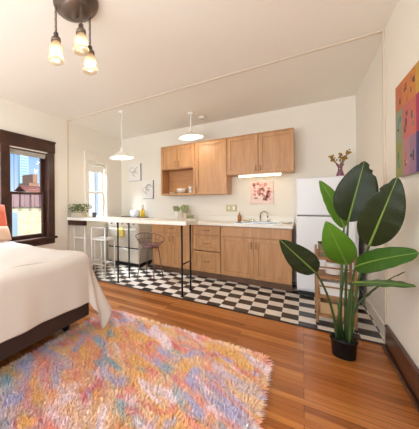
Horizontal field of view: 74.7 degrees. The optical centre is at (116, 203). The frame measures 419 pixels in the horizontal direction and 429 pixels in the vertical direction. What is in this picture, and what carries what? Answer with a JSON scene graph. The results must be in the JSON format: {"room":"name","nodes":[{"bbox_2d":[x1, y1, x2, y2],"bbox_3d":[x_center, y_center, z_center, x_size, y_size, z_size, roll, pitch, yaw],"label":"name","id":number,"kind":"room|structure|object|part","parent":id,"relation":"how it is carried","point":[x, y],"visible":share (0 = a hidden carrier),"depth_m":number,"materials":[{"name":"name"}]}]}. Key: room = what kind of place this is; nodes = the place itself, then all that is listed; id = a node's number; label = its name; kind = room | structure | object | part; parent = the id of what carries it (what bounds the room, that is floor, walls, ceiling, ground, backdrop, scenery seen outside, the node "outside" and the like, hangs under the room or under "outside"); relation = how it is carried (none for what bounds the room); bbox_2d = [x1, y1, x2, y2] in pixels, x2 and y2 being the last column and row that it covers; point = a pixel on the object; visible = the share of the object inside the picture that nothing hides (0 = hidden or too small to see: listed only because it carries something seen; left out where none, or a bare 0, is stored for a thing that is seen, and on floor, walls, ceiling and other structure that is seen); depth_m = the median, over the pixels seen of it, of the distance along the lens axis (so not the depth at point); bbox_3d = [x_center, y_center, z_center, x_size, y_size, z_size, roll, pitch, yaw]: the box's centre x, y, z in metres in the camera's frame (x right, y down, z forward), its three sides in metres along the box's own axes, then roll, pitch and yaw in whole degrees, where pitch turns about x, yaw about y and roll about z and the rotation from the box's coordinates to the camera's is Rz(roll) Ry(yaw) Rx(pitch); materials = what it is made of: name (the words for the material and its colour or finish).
{"room":"studio apartment","nodes":[
{"label":"studio apartment","id":0,"kind":"room"},
{"bbox_2d":[0,98,121,265],"bbox_3d":[-1.824,-0.100,3.313,0.150,2.700,6.380,0,0,36],"label":"wall","id":1,"kind":"structure","parent":0,"point":[14,117],"depth_m":4.55,"materials":[{"name":"white paint"}]},
{"bbox_2d":[0,129,57,245],"bbox_3d":[-1.359,-0.173,3.896,0.210,1.680,1.000,0,0,36],"label":"window","id":2,"kind":"structure","parent":1,"relation":"in","point":[7,138],"depth_m":3.94,"materials":[{"name":"brown wood"}]},
{"bbox_3d":[-1.401,-0.462,3.925,0.032,0.658,0.646,0,0,36],"label":"sash","id":3,"kind":"part","parent":2,"relation":"part of","materials":[{"name":"brown wood"}]},
{"bbox_3d":[-1.368,0.186,3.904,0.032,0.720,0.646,0,0,36],"label":"sash","id":4,"kind":"part","parent":2,"relation":"part of","materials":[{"name":"brown wood"}]},
{"bbox_2d":[10,148,45,158],"bbox_3d":[-1.348,-0.473,3.886,0.033,0.634,0.638,0,0,36],"label":"roller blind","id":5,"kind":"object","parent":2,"relation":"attached to","point":[12,151],"visible":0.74,"depth_m":3.86,"materials":[{"name":"grey fabric"}]},
{"bbox_3d":[-1.353,0.606,3.896,0.210,0.120,1.000,0,0,36],"label":"sill","id":6,"kind":"part","parent":2,"relation":"part of","materials":[{"name":"brown wood"}]},
{"bbox_2d":[66,121,68,249],"bbox_3d":[-0.858,-0.103,4.493,0.010,2.692,0.050,0,0,36],"label":"trim","id":7,"kind":"structure","parent":1,"relation":"attached to","point":[67,130],"depth_m":4.49,"materials":[{"name":"beige wood"}]},
{"bbox_2d":[84,151,109,225],"bbox_3d":[-0.419,-0.278,5.177,0.210,1.435,0.830,0,0,36],"label":"window","id":8,"kind":"structure","parent":1,"relation":"in","point":[104,192],"depth_m":5.32,"materials":[{"name":"white wood"}]},
{"bbox_3d":[-0.414,0.379,5.177,0.210,0.120,0.830,0,0,36],"label":"sill","id":9,"kind":"part","parent":8,"relation":"part of","materials":[{"name":"white wood"}]},
{"bbox_3d":[-0.427,0.039,5.185,0.032,0.560,0.526,0,0,36],"label":"sash","id":10,"kind":"part","parent":8,"relation":"part of","materials":[{"name":"white"}]},
{"bbox_2d":[89,163,104,172],"bbox_3d":[-0.414,-0.709,5.171,0.052,0.156,0.520,0,0,36],"label":"roller blind","id":11,"kind":"object","parent":8,"relation":"attached to","point":[92,167],"visible":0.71,"depth_m":5.18,"materials":[{"name":"white fabric"}]},
{"bbox_3d":[-0.460,-0.499,5.206,0.032,0.598,0.526,0,0,36],"label":"sash","id":12,"kind":"part","parent":8,"relation":"part of","materials":[{"name":"white"}]},
{"bbox_2d":[0,0,398,138],"bbox_3d":[-0.181,-1.538,2.097,4.256,0.150,6.680,0,0,36],"label":"ceiling","id":13,"kind":"structure","parent":0,"point":[143,49],"depth_m":2.55,"materials":[{"name":"white paint"}]},
{"bbox_2d":[48,0,98,74],"bbox_3d":[-0.293,-1.230,1.860,0.330,0.464,0.334,0,0,36],"label":"chandelier","id":14,"kind":"object","parent":13,"relation":"hanging from","point":[75,11],"visible":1,"depth_m":1.81,"materials":[{"name":"white glass"}]},
{"bbox_3d":[-0.435,-1.320,1.825,0.017,0.225,0.017,0,0,-9],"label":"chain","id":15,"kind":"part","parent":14,"relation":"part of","materials":[{"name":"brown metal"}]},
{"bbox_3d":[-0.434,-1.092,1.825,0.115,0.151,0.111,0,0,36],"label":"lamp shade","id":16,"kind":"part","parent":14,"relation":"part of","materials":[{"name":"clear glass"}]},
{"bbox_3d":[-0.245,-1.119,1.765,0.115,0.132,0.111,0,0,36],"label":"lamp shade","id":17,"kind":"part","parent":14,"relation":"part of","materials":[{"name":"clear glass"}]},
{"bbox_3d":[-0.247,-1.324,1.765,0.017,0.221,0.017,0,0,-9],"label":"chain","id":18,"kind":"part","parent":14,"relation":"part of","materials":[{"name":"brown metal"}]},
{"bbox_3d":[-0.202,-1.298,1.930,0.017,0.273,0.017,0,0,-9],"label":"chain","id":19,"kind":"part","parent":14,"relation":"part of","materials":[{"name":"brown metal"}]},
{"bbox_3d":[-0.200,-1.067,1.930,0.115,0.137,0.111,0,0,36],"label":"lamp shade","id":20,"kind":"part","parent":14,"relation":"part of","materials":[{"name":"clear glass"}]},
{"bbox_2d":[109,111,133,159],"bbox_3d":[0.086,-1.092,4.063,0.400,0.745,0.400,0,0,36],"label":"pendant lamp","id":21,"kind":"object","parent":13,"relation":"hanging from","point":[121,155],"visible":1,"depth_m":4.06,"materials":[{"name":"white metal"}]},
{"bbox_3d":[0.085,-1.155,4.063,0.011,0.580,0.011,0,0,-31],"label":"stem","id":22,"kind":"part","parent":21,"relation":"part of","materials":[{"name":"white metal"}]},
{"bbox_3d":[0.088,-0.807,4.063,0.400,0.175,0.400,0,0,36],"label":"lamp shade","id":23,"kind":"part","parent":21,"relation":"part of","materials":[{"name":"white"}]},
{"bbox_2d":[178,112,203,140],"bbox_3d":[1.212,-1.268,4.128,0.400,0.410,0.400,0,0,36],"label":"pendant lamp","id":24,"kind":"object","parent":13,"relation":"hanging from","point":[189,136],"visible":1,"depth_m":4.13,"materials":[{"name":"white metal"}]},
{"bbox_3d":[1.213,-1.138,4.128,0.400,0.150,0.400,0,0,36],"label":"lamp shade","id":25,"kind":"part","parent":24,"relation":"part of","materials":[{"name":"white metal"}]},
{"bbox_2d":[68,30,383,121],"bbox_3d":[0.716,-1.466,3.338,3.930,0.008,0.035,0,0,36],"label":"trim","id":26,"kind":"structure","parent":13,"relation":"attached to","point":[381,31],"depth_m":2.76,"materials":[{"name":"beige wood"}]},
{"bbox_2d":[0,262,418,428],"bbox_3d":[-0.159,1.287,2.097,4.256,0.100,6.680,0,0,36],"label":"floor","id":27,"kind":"structure","parent":0,"point":[311,387],"depth_m":2.26,"materials":[{"name":"brown wood"}]},
{"bbox_2d":[0,303,88,360],"bbox_3d":[-1.473,0.897,2.124,1.651,0.699,1.870,0,0,36],"label":"bed","id":28,"kind":"object","parent":27,"relation":"on","point":[9,347],"visible":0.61,"depth_m":1.96,"materials":[{"name":"brown wood"}]},
{"bbox_2d":[0,241,111,342],"bbox_3d":[-1.382,0.820,2.109,1.751,0.738,2.178,0,0,36],"label":"comforter","id":29,"kind":"object","parent":28,"relation":"on","point":[38,285],"visible":0.98,"depth_m":2.01,"materials":[{"name":"beige fabric"}]},
{"bbox_2d":[0,205,6,225],"bbox_3d":[-1.605,0.233,3.166,0.180,0.428,0.495,0,0,36],"label":"throw pillow","id":30,"kind":"object","parent":29,"relation":"on","point":[3,221],"visible":0.7,"depth_m":3.29,"materials":[{"name":"orange fabric"}]},
{"bbox_2d":[0,226,11,241],"bbox_3d":[-1.514,0.378,2.951,0.173,0.188,0.590,0,0,36],"label":"bed pillow","id":31,"kind":"object","parent":29,"relation":"on","point":[5,235],"visible":1,"depth_m":3.08,"materials":[{"name":"beige fabric"}]},
{"bbox_2d":[74,225,95,271],"bbox_3d":[-0.569,0.819,4.571,0.284,0.842,0.279,0,0,36],"label":"bar stool","id":32,"kind":"object","parent":27,"relation":"on","point":[84,236],"visible":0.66,"depth_m":4.53,"materials":[{"name":"white metal"}]},
{"bbox_3d":[-0.566,0.609,4.577,0.280,0.027,0.262,0,0,36],"label":"seat","id":33,"kind":"part","parent":32,"relation":"part of","materials":[{"name":"white metal"}]},
{"bbox_3d":[-0.540,0.825,4.391,0.022,0.830,0.022,0,0,-31],"label":"leg","id":34,"kind":"part","parent":32,"relation":"part of","materials":[{"name":"white metal"}]},
{"bbox_3d":[-0.388,0.929,4.596,0.022,0.620,0.022,0,0,-31],"label":"leg","id":35,"kind":"part","parent":32,"relation":"part of","materials":[{"name":"white metal"}]},
{"bbox_2d":[91,227,114,278],"bbox_3d":[-0.223,0.817,4.316,0.314,0.842,0.279,0,0,36],"label":"bar stool","id":36,"kind":"object","parent":27,"relation":"on","point":[101,238],"visible":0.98,"depth_m":4.28,"materials":[{"name":"white metal"}]},
{"bbox_3d":[-0.415,0.824,4.299,0.022,0.830,0.022,0,0,14],"label":"leg","id":37,"kind":"part","parent":36,"relation":"part of","materials":[{"name":"white metal"}]},
{"bbox_3d":[-0.263,0.928,4.505,0.022,0.620,0.022,0,0,-31],"label":"leg","id":38,"kind":"part","parent":36,"relation":"part of","materials":[{"name":"white metal"}]},
{"bbox_3d":[-0.219,0.606,4.323,0.310,0.027,0.262,0,0,36],"label":"seat","id":39,"kind":"part","parent":36,"relation":"part of","materials":[{"name":"white metal"}]},
{"bbox_3d":[-0.181,0.822,4.127,0.022,0.830,0.022,0,0,14],"label":"leg","id":40,"kind":"part","parent":36,"relation":"part of","materials":[{"name":"white metal"}]},
{"bbox_3d":[-0.029,0.926,4.333,0.022,0.620,0.022,0,0,-31],"label":"leg","id":41,"kind":"part","parent":36,"relation":"part of","materials":[{"name":"white metal"}]},
{"bbox_2d":[108,216,151,266],"bbox_3d":[0.297,0.759,5.261,0.740,0.949,0.696,0,0,36],"label":"range","id":42,"kind":"object","parent":27,"relation":"on","point":[135,228],"visible":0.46,"depth_m":5.00,"materials":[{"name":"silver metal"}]},
{"bbox_2d":[119,228,124,236],"bbox_3d":[0.088,0.576,4.994,0.169,0.177,0.051,0,0,36],"label":"dish towel","id":43,"kind":"object","parent":42,"relation":"hanging from","point":[121,231],"visible":0.75,"depth_m":4.96,"materials":[{"name":"yellow fabric"}]},
{"bbox_3d":[0.130,0.670,5.034,0.724,0.390,0.022,0,0,36],"label":"oven door","id":44,"kind":"part","parent":42,"relation":"part of","materials":[{"name":"white metal"}]},
{"bbox_3d":[0.133,1.018,5.034,0.724,0.255,0.022,0,0,36],"label":"drawer","id":45,"kind":"part","parent":42,"relation":"part of","materials":[{"name":"beige ceramic"}]},
{"bbox_3d":[0.129,0.398,5.035,0.740,0.125,0.035,0,0,36],"label":"control panel","id":46,"kind":"part","parent":42,"relation":"part of","materials":[{"name":"white metal"}]},
{"bbox_2d":[130,209,139,216],"bbox_3d":[0.397,0.204,5.368,0.212,0.158,0.212,0,0,36],"label":"enamel pot","id":47,"kind":"object","parent":42,"relation":"on","point":[133,213],"visible":0.99,"depth_m":5.28,"materials":[{"name":"white ceramic"}]},
{"bbox_2d":[140,204,144,216],"bbox_3d":[0.538,0.156,5.189,0.100,0.259,0.100,0,0,36],"label":"oil bottle","id":48,"kind":"object","parent":42,"relation":"on","point":[142,212],"visible":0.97,"depth_m":5.15,"materials":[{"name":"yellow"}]},
{"bbox_2d":[140,209,144,216],"bbox_3d":[0.539,0.204,5.189,0.100,0.164,0.100,0,0,36],"label":"oil","id":49,"kind":"object","parent":48,"relation":"on","point":[142,213],"depth_m":5.15,"materials":[{"name":"yellow liquid"}]},
{"bbox_2d":[67,216,197,296],"bbox_3d":[0.149,0.736,4.015,2.164,0.998,0.480,0,0,36],"label":"bar table","id":50,"kind":"object","parent":27,"relation":"on","point":[81,221],"visible":0.99,"depth_m":3.73,"materials":[{"name":"white laminate"}]},
{"bbox_2d":[67,203,91,216],"bbox_3d":[-0.624,0.120,4.453,0.359,0.242,0.366,0,0,36],"label":"planter","id":51,"kind":"object","parent":50,"relation":"on","point":[82,213],"visible":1,"depth_m":4.43,"materials":[{"name":"beige"}]},
{"bbox_3d":[0.027,0.766,3.943,0.044,0.940,0.044,0,0,36],"label":"leg","id":52,"kind":"part","parent":50,"relation":"part of","materials":[{"name":"black metal"}]},
{"bbox_3d":[0.210,0.764,4.193,0.044,0.940,0.044,0,0,36],"label":"leg","id":53,"kind":"part","parent":50,"relation":"part of","materials":[{"name":"black metal"}]},
{"bbox_3d":[0.863,0.759,3.329,0.044,0.940,0.044,0,0,36],"label":"leg","id":54,"kind":"part","parent":50,"relation":"part of","materials":[{"name":"black metal"}]},
{"bbox_3d":[1.047,0.758,3.578,0.044,0.940,0.044,0,0,36],"label":"leg","id":55,"kind":"part","parent":50,"relation":"part of","materials":[{"name":"black metal"}]},
{"bbox_2d":[0,309,273,428],"bbox_3d":[-0.009,1.214,1.647,1.646,0.043,2.033,0,0,36],"label":"shag rug","id":56,"kind":"object","parent":27,"relation":"on","point":[132,372],"visible":0.96,"depth_m":1.72,"materials":[{"name":"multicoloured fabric"}]},
{"bbox_2d":[135,232,164,278],"bbox_3d":[0.577,0.879,4.322,0.503,0.708,0.494,0,0,36],"label":"wire chair","id":57,"kind":"object","parent":27,"relation":"on","point":[144,245],"visible":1,"depth_m":4.29,"materials":[{"name":"red metal"}]},
{"bbox_2d":[136,235,163,246],"bbox_3d":[0.575,0.637,4.322,0.494,0.212,0.484,0,0,36],"label":"seat","id":58,"kind":"object","parent":57,"relation":"on","point":[144,245],"depth_m":4.31,"materials":[{"name":"red"}]},
{"bbox_2d":[152,224,194,274],"bbox_3d":[1.140,0.793,4.697,0.765,0.868,0.638,0,0,36],"label":"base cabinet","id":59,"kind":"object","parent":27,"relation":"on","point":[170,249],"visible":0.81,"depth_m":4.46,"materials":[{"name":"brown wood"}]},
{"bbox_3d":[0.823,0.820,4.587,0.376,0.580,0.020,0,0,36],"label":"door","id":60,"kind":"part","parent":59,"relation":"part of","materials":[{"name":"brown wood"}]},
{"bbox_3d":[0.974,0.444,4.474,0.757,0.140,0.020,0,0,36],"label":"drawer","id":61,"kind":"part","parent":59,"relation":"part of","materials":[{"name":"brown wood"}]},
{"bbox_3d":[1.130,0.817,4.362,0.376,0.580,0.020,0,0,36],"label":"door","id":62,"kind":"part","parent":59,"relation":"part of","materials":[{"name":"brown wood"}]},
{"bbox_2d":[165,214,293,228],"bbox_3d":[1.686,0.288,4.297,2.165,0.130,0.640,0,0,36],"label":"countertop","id":63,"kind":"structure","parent":59,"relation":"on","point":[215,220],"depth_m":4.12,"materials":[{"name":"white stone"}]},
{"bbox_2d":[235,221,278,224],"bbox_3d":[2.168,0.394,3.925,0.582,0.180,0.372,0,0,36],"label":"sink","id":64,"kind":"object","parent":63,"relation":"in","point":[269,223],"visible":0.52,"depth_m":4.01,"materials":[{"name":"silver metal"}]},
{"bbox_2d":[236,222,276,224],"bbox_3d":[2.168,0.396,3.925,0.552,0.177,0.342,0,0,36],"label":"basin","id":65,"kind":"object","parent":64,"relation":"in","point":[270,223],"depth_m":4.01,"materials":[{"name":"silver metal"}]},
{"bbox_2d":[250,211,270,221],"bbox_3d":[2.315,0.215,4.077,0.288,0.184,0.131,0,0,36],"label":"sink faucet","id":66,"kind":"object","parent":63,"relation":"on","point":[268,220],"visible":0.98,"depth_m":4.07,"materials":[{"name":"silver metal"}]},
{"bbox_3d":[1.241,0.309,4.674,0.500,0.013,0.237,0,0,36],"label":"serving tray","id":67,"kind":"object","parent":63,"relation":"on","visible":0},
{"bbox_2d":[173,206,180,218],"bbox_3d":[1.133,0.180,4.743,0.139,0.260,0.117,0,0,-1],"label":"potted succulent","id":68,"kind":"object","parent":67,"relation":"on","point":[176,209],"visible":0.98,"depth_m":4.71,"materials":[{"name":"green plant"}]},
{"bbox_2d":[174,211,179,218],"bbox_3d":[1.135,0.230,4.751,0.100,0.160,0.098,0,0,36],"label":"pot","id":69,"kind":"object","parent":68,"relation":"on","point":[176,213],"depth_m":4.71,"materials":[{"name":"white ceramic"}]},
{"bbox_2d":[181,204,188,218],"bbox_3d":[1.277,0.166,4.691,0.114,0.287,0.148,0,0,-24],"label":"potted succulent","id":70,"kind":"object","parent":67,"relation":"on","point":[184,208],"visible":0.97,"depth_m":4.66,"materials":[{"name":"green plant"}]},
{"bbox_2d":[182,213,187,218],"bbox_3d":[1.270,0.244,4.690,0.100,0.130,0.098,0,0,36],"label":"pot","id":71,"kind":"object","parent":70,"relation":"on","point":[184,215],"depth_m":4.65,"materials":[{"name":"beige ceramic"}]},
{"bbox_2d":[193,225,221,279],"bbox_3d":[1.628,0.789,4.338,0.439,0.868,0.638,0,0,36],"label":"base cabinet","id":72,"kind":"object","parent":27,"relation":"on","point":[206,238],"visible":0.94,"depth_m":4.11,"materials":[{"name":"brown wood"}]},
{"bbox_3d":[1.462,0.440,4.115,0.431,0.140,0.020,0,0,36],"label":"drawer","id":73,"kind":"part","parent":72,"relation":"part of","materials":[{"name":"brown wood"}]},
{"bbox_3d":[1.466,0.945,4.115,0.431,0.320,0.020,0,0,36],"label":"drawer","id":74,"kind":"part","parent":72,"relation":"part of","materials":[{"name":"brown wood"}]},
{"bbox_3d":[1.464,0.647,4.115,0.431,0.245,0.020,0,0,36],"label":"drawer","id":75,"kind":"part","parent":72,"relation":"part of","materials":[{"name":"brown wood"}]},
{"bbox_2d":[97,279,384,344],"bbox_3d":[0.732,1.227,3.334,3.908,0.006,0.032,0,0,36],"label":"trim","id":76,"kind":"structure","parent":27,"relation":"on","point":[97,279],"depth_m":2.80,"materials":[{"name":"brown wood"}]},
{"bbox_2d":[221,226,292,290],"bbox_3d":[2.178,0.785,3.934,0.918,0.868,0.638,0,0,36],"label":"base cabinet","id":77,"kind":"object","parent":27,"relation":"on","point":[249,255],"visible":0.92,"depth_m":3.69,"materials":[{"name":"brown wood"}]},
{"bbox_3d":[1.831,0.812,3.847,0.453,0.580,0.020,0,0,36],"label":"door","id":78,"kind":"part","parent":77,"relation":"part of","materials":[{"name":"brown wood"}]},
{"bbox_3d":[2.012,0.435,3.711,0.910,0.140,0.020,0,0,36],"label":"false drawer","id":79,"kind":"part","parent":77,"relation":"part of","materials":[{"name":"brown wood"}]},
{"bbox_3d":[2.199,0.809,3.576,0.453,0.580,0.020,0,0,36],"label":"door","id":80,"kind":"part","parent":77,"relation":"part of","materials":[{"name":"brown wood"}]},
{"bbox_2d":[296,176,358,296],"bbox_3d":[2.792,0.442,3.405,0.598,1.545,0.690,0,0,36],"label":"refrigerator","id":81,"kind":"object","parent":27,"relation":"on","point":[312,213],"visible":0.39,"depth_m":3.23,"materials":[{"name":"white metal"}]},
{"bbox_3d":[2.619,-0.088,3.174,0.598,0.483,0.058,0,0,36],"label":"freezer door","id":82,"kind":"part","parent":81,"relation":"part of","materials":[{"name":"white metal"}]},
{"bbox_3d":[2.624,0.642,3.174,0.598,0.948,0.058,0,0,36],"label":"fridge door","id":83,"kind":"part","parent":81,"relation":"part of","materials":[{"name":"white metal"}]},
{"bbox_2d":[328,149,350,175],"bbox_3d":[2.879,-0.505,3.237,0.225,0.348,0.160,0,0,2],"label":"flower vase","id":84,"kind":"object","parent":81,"relation":"on","point":[344,157],"visible":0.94,"depth_m":3.23,"materials":[{"name":"purple glass"}]},
{"bbox_3d":[2.805,0.329,2.986,0.030,0.270,0.032,0,0,36],"label":"handle","id":85,"kind":"part","parent":81,"relation":"part of","materials":[{"name":"white plastic"}]},
{"bbox_2d":[314,244,357,332],"bbox_3d":[2.239,0.839,2.603,0.311,0.760,0.346,0,0,36],"label":"shelf","id":86,"kind":"object","parent":27,"relation":"on","point":[321,272],"visible":0.5,"depth_m":2.53,"materials":[{"name":"brown wood"}]},
{"bbox_3d":[2.219,0.829,2.817,0.022,0.740,0.022,0,0,36],"label":"post","id":87,"kind":"part","parent":86,"relation":"part of","materials":[{"name":"brown wood"}]},
{"bbox_3d":[2.030,0.830,2.559,0.022,0.740,0.022,0,0,36],"label":"post","id":88,"kind":"part","parent":86,"relation":"part of","materials":[{"name":"brown wood"}]},
{"bbox_2d":[318,241,326,256],"bbox_3d":[2.238,0.476,2.602,0.258,0.119,0.278,0,0,36],"label":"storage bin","id":89,"kind":"object","parent":86,"relation":"on","point":[320,247],"visible":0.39,"depth_m":2.56,"materials":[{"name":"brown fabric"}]},
{"bbox_2d":[319,297,343,316],"bbox_3d":[2.243,1.051,2.602,0.248,0.109,0.278,0,0,36],"label":"storage bin","id":90,"kind":"object","parent":86,"relation":"on","point":[324,305],"visible":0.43,"depth_m":2.54,"materials":[{"name":"brown"}]},
{"bbox_2d":[325,260,340,274],"bbox_3d":[2.232,0.652,2.608,0.130,0.147,0.130,0,0,36],"label":"storage jar","id":91,"kind":"object","parent":86,"relation":"on","point":[328,263],"visible":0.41,"depth_m":2.56,"materials":[{"name":"white ceramic"}]},
{"bbox_3d":[2.144,0.830,2.475,0.285,0.014,0.012,0,0,36],"label":"guard rail","id":92,"kind":"part","parent":86,"relation":"part of","materials":[{"name":"brown wood"}]},
{"bbox_2d":[319,279,350,297],"bbox_3d":[2.241,0.851,2.602,0.248,0.129,0.278,0,0,36],"label":"storage bin","id":93,"kind":"object","parent":86,"relation":"on","point":[333,292],"visible":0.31,"depth_m":2.52,"materials":[{"name":"white plastic"}]},
{"bbox_3d":[2.143,0.639,2.475,0.285,0.014,0.012,0,0,36],"label":"guard rail","id":94,"kind":"part","parent":86,"relation":"part of","materials":[{"name":"brown wood"}]},
{"bbox_3d":[2.259,0.829,2.390,0.022,0.740,0.022,0,0,36],"label":"post","id":95,"kind":"part","parent":86,"relation":"part of","materials":[{"name":"brown wood"}]},
{"bbox_2d":[279,161,418,360],"bbox_3d":[1.685,0.453,1.944,0.674,1.541,0.902,0,0,36],"label":"potted plant","id":96,"kind":"object","parent":27,"relation":"on","point":[379,216],"visible":1,"depth_m":1.86,"materials":[{"name":"green plant"}]},
{"bbox_2d":[330,332,357,360],"bbox_3d":[1.819,1.149,2.027,0.172,0.145,0.172,0,0,36],"label":"pot","id":97,"kind":"object","parent":96,"relation":"attached to","point":[344,348],"depth_m":1.98,"materials":[{"name":"black plastic"}]},
{"bbox_2d":[121,95,355,281],"bbox_3d":[1.763,-0.128,4.728,4.256,2.700,0.150,0,0,36],"label":"wall","id":98,"kind":"structure","parent":0,"point":[323,129],"depth_m":4.14,"materials":[{"name":"white paint"}]},
{"bbox_2d":[129,163,140,181],"bbox_3d":[0.410,-0.677,5.607,0.319,0.380,0.029,0,0,36],"label":"art print","id":99,"kind":"object","parent":98,"relation":"attached to","point":[134,169],"visible":1,"depth_m":5.59,"materials":[{"name":"white paper"}]},
{"bbox_2d":[142,180,153,198],"bbox_3d":[0.678,-0.289,5.413,0.266,0.390,0.029,0,0,36],"label":"art print","id":100,"kind":"object","parent":98,"relation":"attached to","point":[148,186],"visible":1,"depth_m":5.40,"materials":[{"name":"white paper"}]},
{"bbox_2d":[161,142,195,195],"bbox_3d":[1.214,-0.614,4.804,0.662,0.929,0.371,0,0,36],"label":"upper cabinet","id":101,"kind":"object","parent":98,"relation":"attached to","point":[177,161],"visible":0.96,"depth_m":4.82,"materials":[{"name":"brown wood"}]},
{"bbox_3d":[0.994,-0.853,4.787,0.325,0.399,0.020,0,0,36],"label":"door","id":102,"kind":"part","parent":101,"relation":"part of","materials":[{"name":"brown wood"}]},
{"bbox_2d":[176,190,186,192],"bbox_3d":[1.228,-0.206,4.780,0.200,0.070,0.200,0,0,36],"label":"bowl","id":103,"kind":"object","parent":101,"relation":"in","point":[177,191],"visible":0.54,"depth_m":4.71,"materials":[{"name":"white ceramic"}]},
{"bbox_3d":[1.260,-0.855,4.591,0.325,0.399,0.020,0,0,36],"label":"door","id":104,"kind":"part","parent":101,"relation":"part of","materials":[{"name":"brown wood"}]},
{"bbox_2d":[195,138,231,194],"bbox_3d":[1.696,-0.618,4.450,0.529,0.929,0.371,0,0,36],"label":"upper cabinet","id":105,"kind":"object","parent":98,"relation":"attached to","point":[211,177],"visible":0.98,"depth_m":4.33,"materials":[{"name":"brown wood"}]},
{"bbox_2d":[165,214,293,222],"bbox_3d":[1.870,0.287,4.547,2.165,0.130,0.020,0,0,36],"label":"backsplash","id":106,"kind":"structure","parent":98,"relation":"attached to","point":[170,216],"depth_m":4.41,"materials":[{"name":"white laminate"}]},
{"bbox_2d":[226,205,236,210],"bbox_3d":[2.016,0.086,4.441,0.175,0.112,0.013,0,0,36],"label":"outlet plate","id":107,"kind":"object","parent":98,"relation":"attached to","point":[228,207],"visible":1,"depth_m":4.44,"materials":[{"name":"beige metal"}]},
{"bbox_2d":[227,127,294,176],"bbox_3d":[2.274,-0.774,4.024,0.903,0.625,0.371,0,0,36],"label":"upper cabinet","id":108,"kind":"object","parent":98,"relation":"attached to","point":[268,151],"visible":0.99,"depth_m":3.87,"materials":[{"name":"brown wood"}]},
{"bbox_3d":[2.008,-0.764,4.043,0.446,0.593,0.020,0,0,36],"label":"door","id":109,"kind":"part","parent":108,"relation":"part of","materials":[{"name":"brown wood"}]},
{"bbox_2d":[238,172,281,177],"bbox_3d":[2.232,-0.440,3.963,0.590,0.042,0.085,0,0,36],"label":"light","id":110,"kind":"object","parent":108,"relation":"attached to","point":[273,173],"visible":1,"depth_m":3.92,"materials":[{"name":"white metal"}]},
{"bbox_3d":[2.372,-0.767,3.775,0.446,0.593,0.020,0,0,36],"label":"door","id":111,"kind":"part","parent":108,"relation":"part of","materials":[{"name":"brown wood"}]},
{"bbox_2d":[250,181,273,203],"bbox_3d":[2.386,-0.167,4.160,0.330,0.360,0.026,0,0,36],"label":"print","id":112,"kind":"object","parent":98,"relation":"attached to","point":[260,192],"visible":1,"depth_m":4.15,"materials":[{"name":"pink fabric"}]},
{"bbox_2d":[356,0,418,368],"bbox_3d":[1.476,-0.125,0.888,0.180,2.700,6.380,0,0,36],"label":"wall","id":113,"kind":"structure","parent":0,"point":[402,28],"depth_m":1.94,"materials":[{"name":"white paint"}]},
{"bbox_2d":[359,286,383,336],"bbox_3d":[2.830,1.154,2.840,0.016,0.120,1.642,0,0,36],"label":"baseboard","id":114,"kind":"structure","parent":113,"relation":"attached to","point":[375,316],"depth_m":2.66,"materials":[{"name":"white"}]},
{"bbox_2d":[382,27,387,343],"bbox_3d":[2.290,-0.128,2.158,0.012,2.692,0.085,0,0,36],"label":"trim","id":115,"kind":"structure","parent":113,"relation":"attached to","point":[384,66],"depth_m":2.16,"materials":[{"name":"beige wood"}]},
{"bbox_2d":[382,324,418,413],"bbox_3d":[0.886,1.129,0.260,0.042,0.200,4.658,0,0,36],"label":"baseboard","id":116,"kind":"structure","parent":113,"relation":"attached to","point":[407,371],"depth_m":1.75,"materials":[{"name":"brown wood"}]},
{"bbox_2d":[395,61,418,176],"bbox_3d":[1.802,-0.496,1.521,0.038,0.630,0.669,0,0,36],"label":"painting","id":117,"kind":"object","parent":113,"relation":"attached to","point":[407,91],"visible":0.99,"depth_m":1.59,"materials":[{"name":"multicoloured paint"}]},
{"label":"outside","id":118,"kind":"structure","parent":0,"visible":0},
{"bbox_3d":[-32.115,8.584,60.874,116.044,0.200,180.000,0,0,36],"label":"ground","id":119,"kind":"structure","parent":118,"visible":0},
{"bbox_2d":[18,155,28,185],"bbox_3d":[-43.592,-6.929,118.842,2.100,31.000,4.400,0,0,36],"label":"tower block","id":120,"kind":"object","parent":119,"relation":"on","point":[22,160],"visible":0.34,"depth_m":117.37,"materials":[{"name":"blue glass"}]},
{"bbox_2d":[12,194,40,235],"bbox_3d":[-6.401,3.955,10.061,5.720,8.660,6.600,0,0,36],"label":"building","id":121,"kind":"structure","parent":119,"relation":"on","point":[26,209],"depth_m":9.63,"materials":[{"name":"beige brick"}]},
{"bbox_3d":[-3.686,1.089,9.217,0.030,1.430,0.180,0,0,36],"label":"pane","id":122,"kind":"part","parent":121,"relation":"part of","materials":[{"name":"blue glass"}]},
{"bbox_2d":[14,185,39,191],"bbox_3d":[-12.005,2.816,41.123,5.674,11.025,8.200,0,0,36],"label":"house","id":123,"kind":"structure","parent":119,"relation":"on","point":[21,188],"depth_m":38.47,"materials":[{"name":"brown brick"}]},
{"bbox_2d":[19,174,38,185],"bbox_3d":[-30.923,-0.776,89.941,6.200,18.500,4.000,0,0,36],"label":"brick block","id":124,"kind":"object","parent":119,"relation":"on","point":[27,180],"visible":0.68,"depth_m":88.70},
{"bbox_2d":[89,171,99,215],"bbox_3d":[-0.241,2.638,12.074,1.680,11.200,5.850,0,0,36],"label":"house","id":125,"kind":"structure","parent":119,"relation":"on","point":[94,177],"depth_m":9.97,"materials":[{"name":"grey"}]}
]}

